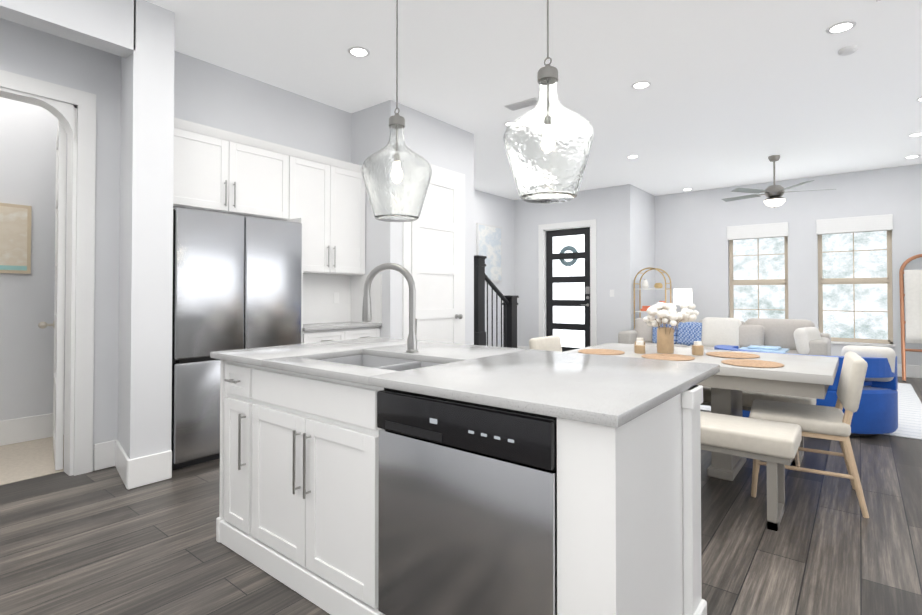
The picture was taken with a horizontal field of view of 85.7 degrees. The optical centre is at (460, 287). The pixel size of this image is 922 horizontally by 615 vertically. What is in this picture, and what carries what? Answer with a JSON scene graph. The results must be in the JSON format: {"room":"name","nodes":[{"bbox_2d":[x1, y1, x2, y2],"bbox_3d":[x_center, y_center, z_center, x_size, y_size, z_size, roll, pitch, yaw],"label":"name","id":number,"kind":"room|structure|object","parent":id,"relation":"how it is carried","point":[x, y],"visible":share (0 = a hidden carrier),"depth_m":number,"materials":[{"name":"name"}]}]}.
{"room":"kitchen","nodes":[
{"label":"kitchen","id":0,"kind":"room"},
{"bbox_2d":[0,435,63,484],"bbox_3d":[-3.377,1.290,3.527,1.310,0.104,4.700,-1,-1,39],"label":"floor","id":1,"kind":"structure","parent":0,"point":[21,461],"depth_m":3.56,"materials":[{"name":"beige carpet"}]},
{"bbox_2d":[0,0,135,57],"bbox_3d":[-2.913,-1.657,2.124,0.160,0.340,2.630,-1,-1,39],"label":"header beam","id":2,"kind":"structure","parent":0,"point":[108,26],"depth_m":2.91,"materials":[{"name":"paint"}]},
{"bbox_2d":[118,0,174,458],"bbox_3d":[-2.175,-0.286,3.337,0.550,3.050,0.235,-1,-1,39],"label":"column","id":3,"kind":"structure","parent":0,"point":[146,262],"depth_m":3.17,"materials":[{"name":"paint"}]},
{"bbox_2d":[127,450,171,489],"bbox_3d":[-1.959,1.147,3.134,0.016,0.180,0.251,-1,-1,39],"label":"baseboard","id":4,"kind":"structure","parent":3,"relation":"attached to","point":[148,469],"depth_m":3.12,"materials":[{"name":"paint"}]},
{"bbox_2d":[0,18,351,470],"bbox_3d":[-2.667,-0.286,3.274,0.140,3.050,4.760,-1,-1,39],"label":"wall","id":5,"kind":"structure","parent":0,"point":[212,95],"depth_m":3.47,"materials":[{"name":"paint"}]},
{"bbox_2d":[0,70,95,475],"bbox_3d":[-2.876,-0.040,2.995,0.160,2.550,1.070,-1,-1,39],"label":"door frame","id":6,"kind":"structure","parent":5,"relation":"attached to","point":[72,111],"depth_m":3.31,"materials":[{"name":"paint"}]},
{"bbox_2d":[38,120,66,469],"bbox_3d":[-2.977,0.022,3.685,0.832,2.420,0.200,-1,-1,39],"label":"hall door","id":7,"kind":"structure","parent":5,"relation":"in","point":[58,324],"depth_m":3.37,"materials":[{"name":"white wood"}]},
{"bbox_2d":[94,440,115,470],"bbox_3d":[-2.439,1.151,3.414,0.016,0.180,0.135,-1,-1,39],"label":"baseboard","id":8,"kind":"structure","parent":5,"relation":"attached to","point":[104,455],"depth_m":3.40,"materials":[{"name":"paint"}]},
{"bbox_2d":[115,440,129,488],"bbox_3d":[-2.220,1.148,3.256,0.016,0.180,0.549,1,-1,-41],"label":"baseboard","id":9,"kind":"structure","parent":5,"relation":"attached to","point":[121,458],"depth_m":3.22,"materials":[{"name":"paint"}]},
{"bbox_2d":[0,97,514,420],"bbox_3d":[-2.077,-0.249,6.031,0.230,3.050,9.800,-1,-1,39],"label":"wall","id":10,"kind":"structure","parent":0,"point":[28,134],"depth_m":4.08,"materials":[{"name":"paint"}]},
{"bbox_2d":[0,203,31,273],"bbox_3d":[-3.795,-0.391,3.680,0.034,0.550,0.940,-1,-1,39],"label":"framed picture","id":11,"kind":"object","parent":10,"relation":"attached to","point":[15,238],"visible":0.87,"depth_m":3.96},
{"bbox_2d":[0,413,63,445],"bbox_3d":[-3.952,1.139,3.478,0.016,0.196,3.500,-1,-1,39],"label":"baseboard","id":12,"kind":"structure","parent":10,"relation":"attached to","point":[23,429],"depth_m":4.02,"materials":[{"name":"paint"}]},
{"bbox_2d":[476,223,501,281],"bbox_3d":[0.527,-0.622,9.120,0.033,1.040,0.770,-1,-1,39],"label":"framed picture","id":13,"kind":"object","parent":10,"relation":"attached to","point":[489,241],"visible":0.79,"depth_m":9.13,"materials":[{"name":"paper"}]},
{"bbox_2d":[0,377,921,614],"bbox_3d":[1.711,1.296,3.804,8.900,0.100,11.500,-1,-1,39],"label":"floor","id":14,"kind":"structure","parent":0,"point":[105,541],"depth_m":2.35,"materials":[{"name":"grey wood"}]},
{"bbox_2d":[171,207,301,469],"bbox_3d":[-1.804,0.356,3.834,0.465,1.780,1.012,-1,-1,39],"label":"fridge","id":15,"kind":"object","parent":14,"relation":"on","point":[237,281],"visible":0.65,"depth_m":3.54,"materials":[{"name":"silver metal"}]},
{"bbox_2d":[173,118,381,343],"bbox_3d":[-1.530,0.026,4.186,0.480,2.450,1.899,-1,-1,39],"label":"kitchen cabinets","id":16,"kind":"object","parent":14,"relation":"on","point":[320,199],"visible":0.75,"depth_m":4.40,"materials":[{"name":"paint"}]},
{"bbox_2d":[351,100,473,344],"bbox_3d":[-1.056,-0.254,5.706,1.830,3.050,1.570,-1,-1,39],"label":"wall block","id":17,"kind":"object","parent":14,"relation":"on","point":[435,141],"visible":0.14,"depth_m":4.98,"materials":[{"name":"paint"}]},
{"bbox_2d":[402,164,464,343],"bbox_3d":[-0.263,-0.005,5.213,0.020,2.540,0.960,-1,-1,39],"label":"door frame","id":18,"kind":"structure","parent":17,"relation":"attached to","point":[406,226],"depth_m":5.33,"materials":[{"name":"paint"}]},
{"bbox_2d":[411,174,462,343],"bbox_3d":[-0.225,0.043,5.182,0.114,2.426,0.750,-1,-1,39],"label":"pantry door","id":19,"kind":"structure","parent":18,"relation":"attached to","point":[435,250],"depth_m":5.22,"materials":[{"name":"white wood"}]},
{"bbox_2d":[211,357,715,614],"bbox_3d":[-0.101,0.782,2.137,2.023,0.884,0.979,-1,-1,39],"label":"kitchen island","id":20,"kind":"object","parent":14,"relation":"on","point":[377,476],"depth_m":1.55,"materials":[{"name":"paint"}]},
{"bbox_2d":[210,337,719,420],"bbox_3d":[-0.092,0.323,2.193,2.020,0.030,1.070,-1,-1,39],"label":"island countertop","id":21,"kind":"structure","parent":20,"relation":"on","point":[600,387],"depth_m":1.77,"materials":[{"name":"white stone"}]},
{"bbox_2d":[318,353,441,368],"bbox_3d":[-0.363,0.444,2.172,0.692,0.236,0.412,-1,-1,39],"label":"sink","id":22,"kind":"object","parent":21,"relation":"in","point":[383,360],"depth_m":2.41,"materials":[{"name":"silver metal"}]},
{"bbox_2d":[362,263,417,352],"bbox_3d":[-0.332,0.096,2.438,0.256,0.431,0.205,-1,-1,39],"label":"faucet","id":23,"kind":"object","parent":21,"relation":"on","point":[367,317],"visible":1,"depth_m":2.40,"materials":[{"name":"silver metal"}]},
{"bbox_2d":[474,255,518,347],"bbox_3d":[-0.221,0.444,6.969,1.500,1.690,1.480,-1,-1,39],"label":"stair railing","id":24,"kind":"object","parent":14,"relation":"on","point":[509,303],"depth_m":6.62,"materials":[{"name":"paint"}]},
{"bbox_2d":[529,335,561,351],"bbox_3d":[0.908,0.835,4.070,0.558,0.836,0.507,-1,-1,39],"label":"dining chair","id":25,"kind":"object","parent":14,"relation":"on","point":[550,343],"visible":0.25,"depth_m":4.18,"materials":[{"name":"beige fabric"}]},
{"bbox_2d":[634,267,670,328],"bbox_3d":[3.205,0.483,8.322,0.532,1.626,0.302,-1,-1,39],"label":"shelf","id":26,"kind":"object","parent":14,"relation":"on","point":[645,285],"visible":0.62,"depth_m":8.32,"materials":[{"name":"brown"}]},
{"bbox_2d":[564,343,838,480],"bbox_3d":[1.654,0.862,3.548,1.640,0.760,0.980,-1,-1,39],"label":"dining table","id":27,"kind":"object","parent":14,"relation":"on","point":[807,376],"visible":0.52,"depth_m":3.09,"materials":[{"name":"beige paint"}]},
{"bbox_2d":[578,349,624,354],"bbox_3d":[1.041,0.478,3.699,0.340,0.010,0.340,-1,-1,39],"label":"placemat","id":28,"kind":"object","parent":27,"relation":"on","point":[602,351],"visible":0.98,"depth_m":3.67,"materials":[{"name":"wicker"}]},
{"bbox_2d":[634,341,644,353],"bbox_3d":[1.315,0.440,3.659,0.076,0.085,0.076,-1,-1,39],"label":"candle holder","id":29,"kind":"object","parent":27,"relation":"on","point":[639,347],"visible":1,"depth_m":3.63,"materials":[{"name":"brown wood"}]},
{"bbox_2d":[635,338,644,344],"bbox_3d":[1.359,0.434,3.777,0.076,0.100,0.076,-1,-1,39],"label":"candle holder","id":30,"kind":"object","parent":27,"relation":"on","point":[639,339],"visible":0.38,"depth_m":3.76,"materials":[{"name":"white wax"}]},
{"bbox_2d":[641,354,694,360],"bbox_3d":[1.409,0.474,3.391,0.340,0.010,0.340,-1,-1,39],"label":"placemat","id":31,"kind":"object","parent":27,"relation":"on","point":[674,357],"visible":1,"depth_m":3.34,"materials":[{"name":"wicker"}]},
{"bbox_2d":[643,302,698,353],"bbox_3d":[1.508,0.295,3.653,0.412,0.375,0.380,-1,-1,39],"label":"vase","id":32,"kind":"object","parent":27,"relation":"on","point":[665,339],"visible":1,"depth_m":3.62,"materials":[{"name":"brown wood"}]},
{"bbox_2d":[692,341,703,354],"bbox_3d":[1.690,0.434,3.550,0.076,0.095,0.076,-1,-1,39],"label":"candle holder","id":33,"kind":"object","parent":27,"relation":"on","point":[697,347],"visible":1,"depth_m":3.52,"materials":[{"name":"brown wood"}]},
{"bbox_2d":[706,352,759,358],"bbox_3d":[1.915,0.475,3.510,0.340,0.010,0.340,-1,-1,39],"label":"placemat","id":34,"kind":"object","parent":27,"relation":"on","point":[733,355],"visible":1,"depth_m":3.47,"materials":[{"name":"wicker"}]},
{"bbox_2d":[721,359,783,367],"bbox_3d":[1.805,0.470,3.086,0.340,0.010,0.340,-1,-1,39],"label":"placemat","id":35,"kind":"object","parent":27,"relation":"on","point":[752,363],"visible":1,"depth_m":3.04,"materials":[{"name":"wicker"}]},
{"bbox_2d":[700,411,801,530],"bbox_3d":[1.350,0.996,2.918,1.050,0.475,0.400,-1,-1,39],"label":"bench","id":36,"kind":"object","parent":14,"relation":"on","point":[774,445],"visible":0.56,"depth_m":2.60,"materials":[{"name":"beige fabric"}]},
{"bbox_2d":[700,386,815,465],"bbox_3d":[1.977,1.010,3.941,1.350,0.475,0.400,-1,-1,39],"label":"bench","id":37,"kind":"object","parent":14,"relation":"on","point":[748,398],"visible":0.23,"depth_m":3.58,"materials":[{"name":"beige fabric"}]},
{"bbox_2d":[749,352,868,517],"bbox_3d":[2.071,0.815,3.001,0.556,0.846,0.507,0,-1,33],"label":"dining chair","id":38,"kind":"object","parent":14,"relation":"on","point":[824,422],"visible":0.96,"depth_m":2.80,"materials":[{"name":"beige fabric"}]},
{"bbox_2d":[700,383,921,439],"bbox_3d":[3.534,1.276,6.381,3.520,0.010,3.300,-1,-1,39],"label":"living room rug","id":39,"kind":"object","parent":14,"relation":"on","point":[909,414],"visible":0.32,"depth_m":4.97,"materials":[{"name":"white carpet"}]},
{"bbox_2d":[618,317,830,355],"bbox_3d":[3.644,0.853,7.059,2.550,0.853,1.012,-1,-1,39],"label":"sofa","id":40,"kind":"object","parent":39,"relation":"on","point":[797,336],"visible":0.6,"depth_m":6.77,"materials":[{"name":"fabric"}]},
{"bbox_2d":[714,345,897,435],"bbox_3d":[3.118,0.872,4.605,1.393,0.747,0.860,-1,-1,39],"label":"loveseat","id":41,"kind":"object","parent":39,"relation":"on","point":[876,412],"visible":0.4,"depth_m":4.08,"materials":[{"name":"fabric"}]},
{"bbox_3d":[3.605,0.988,8.071,0.350,0.610,0.350,-1,-1,39],"label":"round side table","id":42,"kind":"object","parent":39,"relation":"on","visible":0},
{"bbox_2d":[673,289,692,304],"bbox_3d":[3.605,0.352,8.080,0.290,0.660,0.290,-1,-1,39],"label":"table lamp","id":43,"kind":"object","parent":42,"relation":"on","point":[681,296],"visible":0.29,"depth_m":7.97,"materials":[{"name":"fabric"}]},
{"bbox_2d":[899,254,921,380],"bbox_3d":[6.407,0.404,6.842,0.546,1.762,0.419,-1,-1,39],"label":"blanket ladder","id":44,"kind":"object","parent":14,"relation":"on","point":[910,283],"visible":1,"depth_m":6.93,"materials":[{"name":"wood"}]},
{"bbox_2d":[146,0,921,199],"bbox_3d":[1.711,-1.864,3.847,8.900,0.120,11.500,-1,-1,39],"label":"ceiling","id":45,"kind":"structure","parent":0,"point":[737,92],"depth_m":4.13,"materials":[{"name":"paint"}]},
{"bbox_2d":[348,46,369,56],"bbox_3d":[-0.782,-1.801,3.807,0.170,0.006,0.170,-1,-1,39],"label":"recessed light","id":46,"kind":"object","parent":45,"relation":"in","point":[356,51],"visible":1,"depth_m":3.80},
{"bbox_2d":[361,0,431,221],"bbox_3d":[-0.306,-1.074,2.377,0.336,1.500,0.336,-1,-1,39],"label":"pendant light","id":47,"kind":"object","parent":45,"relation":"hanging from","point":[396,172],"visible":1,"depth_m":2.26,"materials":[{"name":"clear glass"}]},
{"bbox_2d":[504,97,537,110],"bbox_3d":[0.611,-1.785,4.856,0.360,0.010,0.160,-1,-1,39],"label":"ceiling vent","id":48,"kind":"object","parent":45,"relation":"in","point":[523,104],"visible":0.77,"depth_m":4.85,"materials":[{"name":"white metal"}]},
{"bbox_2d":[503,0,593,203],"bbox_3d":[0.326,-1.081,1.870,0.336,1.500,0.336,-1,-1,39],"label":"pendant light","id":49,"kind":"object","parent":45,"relation":"hanging from","point":[548,138],"visible":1,"depth_m":1.75,"materials":[{"name":"clear glass"}]},
{"bbox_2d":[626,155,638,158],"bbox_3d":[2.314,-1.762,6.708,0.170,0.006,0.170,-1,-1,39],"label":"recessed light","id":50,"kind":"object","parent":45,"relation":"in","point":[632,156],"visible":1,"depth_m":6.69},
{"bbox_2d":[631,81,651,88],"bbox_3d":[1.599,-1.793,4.410,0.170,0.006,0.170,-1,-1,39],"label":"recessed light","id":51,"kind":"object","parent":45,"relation":"in","point":[641,85],"visible":1,"depth_m":4.40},
{"bbox_2d":[722,155,833,207],"bbox_3d":[4.243,-1.416,6.735,1.331,0.697,1.280,-1,-1,39],"label":"ceiling fan","id":52,"kind":"object","parent":45,"relation":"hanging from","point":[774,193],"visible":1,"depth_m":6.63,"materials":[{"name":"silver metal"}]},
{"bbox_2d":[826,20,856,33],"bbox_3d":[2.643,-1.806,3.458,0.170,0.006,0.170,-1,-1,39],"label":"recessed light","id":53,"kind":"object","parent":45,"relation":"in","point":[841,27],"visible":1,"depth_m":3.45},
{"bbox_2d":[838,45,857,55],"bbox_3d":[2.929,-1.788,3.766,0.120,0.034,0.120,-1,-1,39],"label":"smoke detector","id":54,"kind":"object","parent":45,"relation":"attached to","point":[848,50],"visible":1,"depth_m":3.74,"materials":[{"name":"white plastic"}]},
{"bbox_2d":[904,155,919,158],"bbox_3d":[6.091,-1.762,6.717,0.170,0.006,0.170,-1,-1,39],"label":"recessed light","id":55,"kind":"object","parent":45,"relation":"in","point":[911,156],"visible":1,"depth_m":6.69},
{"bbox_2d":[907,132,921,136],"bbox_3d":[5.298,-1.775,5.776,0.170,0.006,0.170,-1,-1,39],"label":"recessed light","id":56,"kind":"object","parent":45,"relation":"in","point":[915,134],"visible":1,"depth_m":5.77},
{"bbox_2d":[514,186,618,346],"bbox_3d":[1.859,-0.205,9.283,2.300,3.050,0.200,-1,-1,39],"label":"wall","id":57,"kind":"structure","parent":0,"point":[600,206],"depth_m":9.00,"materials":[{"name":"paint"}]},
{"bbox_2d":[517,346,529,348],"bbox_3d":[1.257,1.234,9.608,0.530,0.180,0.016,-1,-1,39],"label":"baseboard","id":58,"kind":"structure","parent":57,"relation":"attached to","point":[522,347],"depth_m":9.64,"materials":[{"name":"paint"}]},
{"bbox_2d":[538,219,596,345],"bbox_3d":[1.989,0.063,9.162,1.150,2.510,0.220,-1,-1,39],"label":"door frame","id":59,"kind":"structure","parent":57,"relation":"attached to","point":[544,228],"depth_m":9.06,"materials":[{"name":"paint"}]},
{"bbox_2d":[546,227,589,351],"bbox_3d":[1.968,0.122,9.135,0.906,2.380,0.098,-1,-1,39],"label":"front door","id":60,"kind":"structure","parent":57,"relation":"in","point":[568,286],"depth_m":9.14,"materials":[{"name":"black wood"}]},
{"bbox_2d":[618,184,655,331],"bbox_3d":[3.178,-0.210,8.930,0.200,3.050,1.300,-1,-1,39],"label":"wall","id":61,"kind":"structure","parent":0,"point":[636,230],"depth_m":8.52,"materials":[{"name":"paint"}]},
{"bbox_2d":[655,164,921,365],"bbox_3d":[6.143,-0.229,7.513,6.600,3.050,0.200,-1,-1,39],"label":"wall","id":62,"kind":"structure","parent":0,"point":[691,246],"depth_m":8.01,"materials":[{"name":"paint"}]},
{"bbox_2d":[727,222,787,318],"bbox_3d":[5.003,-0.087,8.383,0.910,1.930,0.207,-1,-1,39],"label":"window","id":63,"kind":"structure","parent":62,"relation":"in","point":[759,231],"depth_m":8.37,"materials":[{"name":"beige glass"}]},
{"bbox_2d":[816,214,894,346],"bbox_3d":[5.994,-0.098,7.588,0.930,1.930,0.207,-1,-1,39],"label":"window","id":64,"kind":"structure","parent":62,"relation":"in","point":[853,225],"depth_m":7.54,"materials":[{"name":"beige plastic"}]},
{"bbox_2d":[897,364,921,377],"bbox_3d":[6.076,1.205,7.409,6.200,0.180,0.016,-1,-1,39],"label":"baseboard","id":65,"kind":"structure","parent":62,"relation":"attached to","point":[913,371],"depth_m":7.11,"materials":[{"name":"paint"}]},
{"label":"outside","id":66,"kind":"structure","parent":0,"visible":0},
{"bbox_2d":[733,231,887,339],"bbox_3d":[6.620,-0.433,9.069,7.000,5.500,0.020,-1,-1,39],"label":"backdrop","id":67,"kind":"structure","parent":66,"point":[868,267],"depth_m":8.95,"materials":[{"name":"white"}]}
]}

